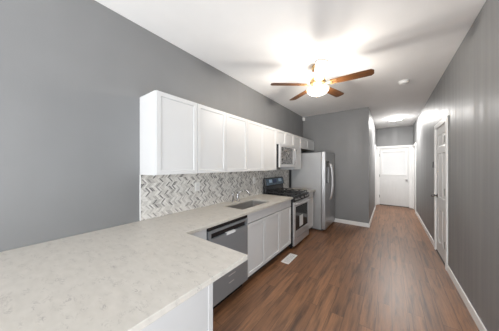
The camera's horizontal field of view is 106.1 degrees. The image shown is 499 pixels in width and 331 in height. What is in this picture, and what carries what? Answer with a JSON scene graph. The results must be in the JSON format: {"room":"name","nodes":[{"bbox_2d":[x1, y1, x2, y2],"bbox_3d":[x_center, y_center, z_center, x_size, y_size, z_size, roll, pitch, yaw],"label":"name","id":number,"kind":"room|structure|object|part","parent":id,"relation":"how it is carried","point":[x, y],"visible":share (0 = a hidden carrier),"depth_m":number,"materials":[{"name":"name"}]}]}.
{"room":"kitchen","nodes":[
{"label":"kitchen","id":0,"kind":"room"},
{"bbox_2d":[0,0,302,251],"bbox_3d":[-0.998,0.039,2.071,0.120,2.844,8.530,0,0,37],"label":"wall","id":1,"kind":"structure","parent":0,"point":[74,74],"depth_m":1.50,"materials":[{"name":"grey paint"}]},
{"bbox_2d":[140,90,196,174],"bbox_3d":[-0.822,-0.292,1.936,0.323,0.762,0.446,0,0,37],"label":"upper cabinet","id":2,"kind":"object","parent":1,"relation":"attached to","point":[168,123],"visible":1,"depth_m":1.79,"materials":[{"name":"white paint"}]},
{"bbox_2d":[140,169,288,220],"bbox_3d":[-0.058,0.318,3.223,0.012,0.456,3.424,0,0,37],"label":"backsplash","id":3,"kind":"structure","parent":1,"relation":"attached to","point":[160,195],"depth_m":2.37,"materials":[{"name":"tile"}]},
{"bbox_3d":[-1.079,0.318,1.853,0.011,0.456,0.007,0,0,37],"label":"edge trim","id":4,"kind":"part","parent":3,"relation":"part of","materials":[{"name":"white paint"}]},
{"bbox_2d":[195,182,199,191],"bbox_3d":[-0.663,0.271,2.399,0.007,0.116,0.072,0,0,37],"label":"wall outlet","id":5,"kind":"object","parent":3,"relation":"attached to","point":[197,184],"visible":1,"depth_m":2.39,"materials":[{"name":"white plastic"}]},
{"bbox_2d":[196,104,246,173],"bbox_3d":[-0.425,-0.292,2.469,0.323,0.762,0.882,0,0,37],"label":"upper cabinet","id":6,"kind":"object","parent":1,"relation":"attached to","point":[221,136],"visible":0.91,"depth_m":2.31,"materials":[{"name":"white paint"}]},
{"bbox_3d":[-0.435,-0.292,2.202,0.021,0.754,0.436,0,0,37],"label":"door","id":7,"kind":"part","parent":6,"relation":"part of","materials":[{"name":"white paint"}]},
{"bbox_3d":[-0.172,-0.292,2.556,0.021,0.754,0.436,0,0,37],"label":"door","id":8,"kind":"part","parent":6,"relation":"part of","materials":[{"name":"white paint"}]},
{"bbox_2d":[246,120,275,171],"bbox_3d":[0.102,-0.292,3.177,0.323,0.762,0.881,0,0,37],"label":"upper cabinet","id":9,"kind":"object","parent":1,"relation":"attached to","point":[261,139],"visible":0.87,"depth_m":3.02,"materials":[{"name":"white paint"}]},
{"bbox_3d":[0.092,-0.292,2.910,0.021,0.754,0.435,0,0,37],"label":"door","id":10,"kind":"part","parent":9,"relation":"part of","materials":[{"name":"white paint"}]},
{"bbox_3d":[0.355,-0.292,3.264,0.021,0.754,0.435,0,0,37],"label":"door","id":11,"kind":"part","parent":9,"relation":"part of","materials":[{"name":"white paint"}]},
{"bbox_2d":[276,129,293,146],"bbox_3d":[0.598,-0.535,3.842,0.323,0.276,0.777,0,0,37],"label":"upper cabinet","id":12,"kind":"object","parent":1,"relation":"attached to","point":[282,137],"visible":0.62,"depth_m":3.71,"materials":[{"name":"white paint"}]},
{"bbox_3d":[0.603,-0.535,3.596,0.021,0.268,0.383,0,0,37],"label":"door","id":13,"kind":"part","parent":12,"relation":"part of","materials":[{"name":"white paint"}]},
{"bbox_2d":[276,144,296,167],"bbox_3d":[0.650,-0.177,3.804,0.430,0.428,0.766,0,0,37],"label":"microwave","id":14,"kind":"object","parent":12,"relation":"attached to","point":[286,156],"visible":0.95,"depth_m":3.59,"materials":[{"name":"white metal"}]},
{"bbox_3d":[0.730,-0.179,3.663,0.029,0.424,0.636,0,0,37],"label":"door","id":15,"kind":"part","parent":14,"relation":"part of","materials":[{"name":"glass"}]},
{"bbox_3d":[0.959,-0.179,3.971,0.028,0.424,0.128,0,0,37],"label":"control panel","id":16,"kind":"part","parent":14,"relation":"part of","materials":[{"name":"metal"}]},
{"bbox_3d":[0.836,-0.535,3.908,0.021,0.268,0.383,0,0,37],"label":"door","id":17,"kind":"part","parent":12,"relation":"part of","materials":[{"name":"white paint"}]},
{"bbox_2d":[280,135,300,169],"bbox_3d":[0.954,-0.292,4.320,0.323,0.762,0.411,0,0,37],"label":"upper cabinet","id":18,"kind":"object","parent":1,"relation":"attached to","point":[297,139],"visible":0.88,"depth_m":4.24,"materials":[{"name":"white paint"}]},
{"bbox_3d":[1.075,-0.292,4.229,0.021,0.754,0.406,0,0,37],"label":"door","id":19,"kind":"part","parent":18,"relation":"part of","materials":[{"name":"white paint"}]},
{"bbox_2d":[301,137,313,150],"bbox_3d":[1.361,-0.537,4.866,0.323,0.272,0.949,0,0,37],"label":"upper cabinet","id":20,"kind":"object","parent":1,"relation":"attached to","point":[306,144],"visible":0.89,"depth_m":4.76,"materials":[{"name":"white paint"}]},
{"bbox_3d":[1.340,-0.537,4.585,0.021,0.264,0.469,0,0,37],"label":"door","id":21,"kind":"part","parent":20,"relation":"part of","materials":[{"name":"white paint"}]},
{"bbox_3d":[1.623,-0.537,4.966,0.021,0.264,0.469,0,0,37],"label":"door","id":22,"kind":"part","parent":20,"relation":"part of","materials":[{"name":"white paint"}]},
{"bbox_2d":[95,0,485,128],"bbox_3d":[1.057,-1.433,2.529,2.870,0.100,11.960,0,0,37],"label":"ceiling","id":23,"kind":"structure","parent":0,"point":[259,44],"depth_m":2.11,"materials":[{"name":"white paint"}]},
{"bbox_2d":[271,59,373,100],"bbox_3d":[0.990,-1.166,2.589,1.221,0.434,1.267,0,0,37],"label":"ceiling fan","id":24,"kind":"object","parent":23,"relation":"hanging from","point":[319,68],"visible":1,"depth_m":2.50,"materials":[{"name":"brown wood"}]},
{"bbox_3d":[0.539,-1.122,2.598,0.490,0.006,0.132,0,10,-2],"label":"blade","id":25,"kind":"part","parent":24,"relation":"part of","materials":[{"name":"brown wood"}]},
{"bbox_3d":[0.811,-1.122,2.996,0.132,0.006,0.490,-11,4,-19],"label":"blade","id":26,"kind":"part","parent":24,"relation":"part of","materials":[{"name":"brown wood"}]},
{"bbox_3d":[0.834,-1.122,2.216,0.132,0.006,0.490,10,3,16],"label":"blade","id":27,"kind":"part","parent":24,"relation":"part of","materials":[{"name":"brown wood"}]},
{"bbox_3d":[1.273,-1.122,2.861,0.490,0.006,0.132,0,-10,-38],"label":"blade","id":28,"kind":"part","parent":24,"relation":"part of","materials":[{"name":"brown wood"}]},
{"bbox_3d":[1.288,-1.122,2.379,0.490,0.006,0.132,0,-10,34],"label":"blade","id":29,"kind":"part","parent":24,"relation":"part of","materials":[{"name":"brown wood"}]},
{"bbox_2d":[388,117,402,120],"bbox_3d":[4.273,-1.354,5.483,0.340,0.057,0.340,0,0,37],"label":"hall ceiling light","id":30,"kind":"object","parent":23,"relation":"attached to","point":[393,118],"visible":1,"depth_m":5.42,"materials":[{"name":"white plastic"}]},
{"bbox_2d":[398,79,409,84],"bbox_3d":[2.536,-1.360,3.080,0.148,0.045,0.148,0,0,37],"label":"smoke detector","id":31,"kind":"object","parent":23,"relation":"attached to","point":[406,81],"visible":1,"depth_m":3.04,"materials":[{"name":"white plastic"}]},
{"bbox_2d":[303,108,362,221],"bbox_3d":[2.158,0.039,4.976,1.473,2.844,0.100,0,0,37],"label":"wall","id":32,"kind":"structure","parent":0,"point":[340,133],"depth_m":4.75,"materials":[{"name":"grey paint"}]},
{"bbox_2d":[333,218,369,227],"bbox_3d":[2.178,1.413,4.890,1.607,0.095,0.014,0,0,37],"label":"baseboard","id":33,"kind":"structure","parent":32,"relation":"attached to","point":[362,224],"depth_m":4.62,"materials":[{"name":"white paint"}]},
{"bbox_2d":[213,204,478,330],"bbox_3d":[1.057,1.511,2.529,2.870,0.100,11.960,0,0,37],"label":"floor","id":34,"kind":"structure","parent":0,"point":[388,275],"depth_m":2.23,"materials":[{"name":"brown wood"}]},
{"bbox_2d":[141,283,212,330],"bbox_3d":[-0.948,1.020,1.199,0.995,0.881,0.991,0,0,37],"label":"base cabinet","id":35,"kind":"object","parent":34,"relation":"on","point":[195,313],"visible":0.11,"depth_m":1.17,"materials":[{"name":"white paint"}]},
{"bbox_2d":[0,194,292,330],"bbox_3d":[-0.226,0.562,1.931,1.280,0.030,3.268,0,0,37],"label":"countertop","id":36,"kind":"structure","parent":35,"relation":"on","point":[126,277],"depth_m":0.96,"materials":[{"name":"stone"}]},
{"bbox_2d":[235,190,250,200],"bbox_3d":[-0.101,0.458,2.889,0.244,0.176,0.060,0,0,14],"label":"faucet","id":37,"kind":"object","parent":36,"relation":"on","point":[237,194],"visible":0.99,"depth_m":2.89,"materials":[{"name":"silver metal"}]},
{"bbox_2d":[229,201,267,222],"bbox_3d":[-0.016,0.673,2.708,0.397,0.189,0.747,0,0,37],"label":"sink","id":38,"kind":"object","parent":36,"relation":"in","point":[249,204],"visible":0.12,"depth_m":2.96,"materials":[{"name":"metal"}]},
{"bbox_2d":[191,229,206,239],"bbox_3d":[-0.724,1.020,1.825,0.606,0.881,0.269,0,0,37],"label":"base cabinet","id":39,"kind":"object","parent":34,"relation":"on","point":[202,234],"visible":0.02,"depth_m":1.71,"materials":[{"name":"white paint"}]},
{"bbox_2d":[207,215,247,308],"bbox_3d":[-0.440,1.020,2.168,0.601,0.882,0.604,0,0,37],"label":"dishwasher","id":40,"kind":"object","parent":34,"relation":"on","point":[233,234],"visible":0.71,"depth_m":2.00,"materials":[{"name":"grey metal"}]},
{"bbox_2d":[246,204,279,280],"bbox_3d":[-0.018,1.020,2.773,0.606,0.881,0.853,0,0,37],"label":"base cabinet","id":41,"kind":"object","parent":34,"relation":"on","point":[263,233],"visible":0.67,"depth_m":2.54,"materials":[{"name":"white paint"}]},
{"bbox_3d":[0.089,1.032,2.426,0.019,0.641,0.422,0,0,37],"label":"door","id":42,"kind":"part","parent":41,"relation":"part of","materials":[{"name":"white paint"}]},
{"bbox_3d":[0.345,1.032,2.769,0.019,0.641,0.422,0,0,37],"label":"door","id":43,"kind":"part","parent":41,"relation":"part of","materials":[{"name":"white paint"}]},
{"bbox_2d":[275,200,290,256],"bbox_3d":[0.358,1.020,3.278,0.606,0.881,0.404,0,0,37],"label":"base cabinet","id":44,"kind":"object","parent":34,"relation":"on","point":[285,207],"visible":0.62,"depth_m":3.10,"materials":[{"name":"white paint"}]},
{"bbox_3d":[0.594,0.645,3.103,0.019,0.112,0.400,0,0,37],"label":"drawer","id":45,"kind":"part","parent":44,"relation":"part of","materials":[{"name":"white paint"}]},
{"bbox_3d":[0.594,1.032,3.103,0.019,0.641,0.400,0,0,37],"label":"door","id":46,"kind":"part","parent":44,"relation":"part of","materials":[{"name":"white paint"}]},
{"bbox_2d":[263,176,309,247],"bbox_3d":[0.768,0.854,3.715,0.690,1.214,0.770,0,0,37],"label":"gas range","id":47,"kind":"object","parent":34,"relation":"on","point":[274,185],"visible":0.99,"depth_m":3.58,"materials":[{"name":"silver metal"}]},
{"bbox_3d":[0.536,0.326,3.888,0.026,0.124,0.710,0,0,37],"label":"control panel","id":48,"kind":"part","parent":47,"relation":"part of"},
{"bbox_2d":[263,188,308,197],"bbox_3d":[0.742,0.528,3.734,0.625,0.054,0.770,0,0,37],"label":"cooktop","id":49,"kind":"object","parent":47,"relation":"in","point":[293,193],"depth_m":3.61,"materials":[{"name":"metal"}]},
{"bbox_3d":[0.981,0.598,3.556,0.029,0.083,0.766,0,0,37],"label":"knob panel","id":50,"kind":"part","parent":47,"relation":"part of","materials":[{"name":"silver metal"}]},
{"bbox_3d":[0.986,1.337,3.562,0.028,0.148,0.742,0,0,37],"label":"warming drawer","id":51,"kind":"part","parent":47,"relation":"part of","materials":[{"name":"metal"}]},
{"bbox_3d":[0.987,0.951,3.561,0.031,0.610,0.742,0,0,37],"label":"oven door","id":52,"kind":"part","parent":47,"relation":"part of","materials":[{"name":"metal"}]},
{"bbox_2d":[281,253,296,263],"bbox_3d":[0.627,1.458,2.943,0.125,0.006,0.340,0,0,37],"label":"floor vent","id":53,"kind":"object","parent":34,"relation":"in","point":[290,257],"visible":1,"depth_m":2.94,"materials":[{"name":"white plastic"}]},
{"bbox_2d":[283,254,295,262],"bbox_3d":[0.627,1.458,2.943,0.085,0.004,0.289,0,0,37],"label":"grille","id":54,"kind":"object","parent":53,"relation":"attached to","point":[290,257],"depth_m":2.94,"materials":[{"name":"white plastic"}]},
{"bbox_2d":[309,192,312,229],"bbox_3d":[1.071,1.020,4.235,0.606,0.881,0.406,0,0,37],"label":"base cabinet","id":55,"kind":"object","parent":34,"relation":"on","point":[311,193],"visible":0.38,"depth_m":4.12,"materials":[{"name":"white paint"}]},
{"bbox_2d":[284,188,314,192],"bbox_3d":[1.092,0.562,4.232,0.645,0.030,0.432,0,0,37],"label":"countertop","id":56,"kind":"structure","parent":55,"relation":"on","point":[308,190],"depth_m":4.16,"materials":[{"name":"stone"}]},
{"bbox_2d":[291,151,334,230],"bbox_3d":[1.648,0.570,4.698,0.877,1.783,0.905,0,0,37],"label":"refrigerator","id":57,"kind":"object","parent":34,"relation":"on","point":[317,171],"visible":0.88,"depth_m":4.29,"materials":[{"name":"grey metal"}]},
{"bbox_3d":[1.750,0.556,4.305,0.080,1.720,0.397,0,0,37],"label":"freezer door","id":58,"kind":"part","parent":57,"relation":"part of","materials":[{"name":"metal"}]},
{"bbox_3d":[1.905,0.371,4.386,0.093,0.872,0.032,0,0,37],"label":"handle","id":59,"kind":"part","parent":57,"relation":"part of","materials":[{"name":"metal"}]},
{"bbox_3d":[2.022,0.556,4.671,0.080,1.720,0.502,0,0,37],"label":"door","id":60,"kind":"part","parent":57,"relation":"part of","materials":[{"name":"metal"}]},
{"bbox_3d":[1.958,0.371,4.458,0.093,0.872,0.032,0,0,37],"label":"handle","id":61,"kind":"part","parent":57,"relation":"part of","materials":[{"name":"metal"}]},
{"bbox_2d":[363,107,375,222],"bbox_3d":[3.750,0.039,5.779,0.120,2.844,3.290,0,0,37],"label":"wall","id":62,"kind":"structure","parent":0,"point":[369,128],"depth_m":4.49,"materials":[{"name":"grey paint"}]},
{"bbox_2d":[375,145,376,208],"bbox_3d":[4.433,0.384,6.673,0.128,2.155,0.900,0,0,37],"label":"trim","id":63,"kind":"structure","parent":62,"relation":"attached to","point":[375,145],"depth_m":6.28,"materials":[{"name":"white paint"}]},
{"bbox_2d":[376,125,412,146],"bbox_3d":[5.232,0.039,6.801,1.277,2.844,0.120,0,0,37],"label":"wall","id":64,"kind":"structure","parent":0,"point":[402,135],"depth_m":6.74,"materials":[{"name":"grey paint"}]},
{"bbox_2d":[379,148,408,206],"bbox_3d":[5.186,0.408,6.749,0.848,2.062,0.123,0,0,37],"label":"door","id":65,"kind":"structure","parent":64,"relation":"in","point":[394,162],"depth_m":6.75,"materials":[{"name":"white paint"}]},
{"bbox_2d":[377,145,411,207],"bbox_3d":[5.224,0.376,6.790,1.029,2.170,0.128,0,0,37],"label":"trim","id":66,"kind":"structure","parent":64,"relation":"attached to","point":[399,146],"depth_m":6.63,"materials":[{"name":"white paint"}]},
{"bbox_2d":[383,151,405,173],"bbox_3d":[5.209,-0.100,6.773,0.660,0.797,0.021,0,0,37],"label":"blind","id":67,"kind":"object","parent":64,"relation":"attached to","point":[394,162],"depth_m":6.76,"materials":[{"name":"white"}]},
{"bbox_2d":[413,0,498,330],"bbox_3d":[2.160,0.039,1.708,0.120,2.844,11.720,0,0,37],"label":"wall","id":68,"kind":"structure","parent":0,"point":[467,91],"depth_m":1.81,"materials":[{"name":"grey paint"}]},
{"bbox_2d":[412,143,415,213],"bbox_3d":[5.338,0.384,5.999,0.128,2.155,0.900,0,0,37],"label":"trim","id":69,"kind":"structure","parent":68,"relation":"attached to","point":[414,144],"depth_m":6.32,"materials":[{"name":"white paint"}]},
{"bbox_2d":[414,147,414,209],"bbox_3d":[5.326,0.420,6.008,0.036,2.057,0.728,0,0,37],"label":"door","id":70,"kind":"structure","parent":68,"relation":"in","point":[414,147],"depth_m":6.17,"materials":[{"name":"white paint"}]},
{"bbox_2d":[431,124,444,262],"bbox_3d":[2.990,0.415,2.955,0.119,2.047,0.726,0,0,37],"label":"door","id":71,"kind":"structure","parent":68,"relation":"in","point":[440,195],"depth_m":2.94,"materials":[{"name":"white paint"}]},
{"bbox_2d":[434,115,447,270],"bbox_3d":[3.045,0.384,2.919,0.128,2.155,0.890,0,0,37],"label":"trim","id":72,"kind":"structure","parent":68,"relation":"attached to","point":[444,120],"depth_m":2.64,"materials":[{"name":"white paint"}]},
{"bbox_2d":[416,211,486,330],"bbox_3d":[1.816,1.413,1.358,0.014,0.095,10.748,0,0,37],"label":"baseboard","id":73,"kind":"structure","parent":68,"relation":"attached to","point":[477,320],"depth_m":2.02,"materials":[{"name":"white paint"}]}
]}

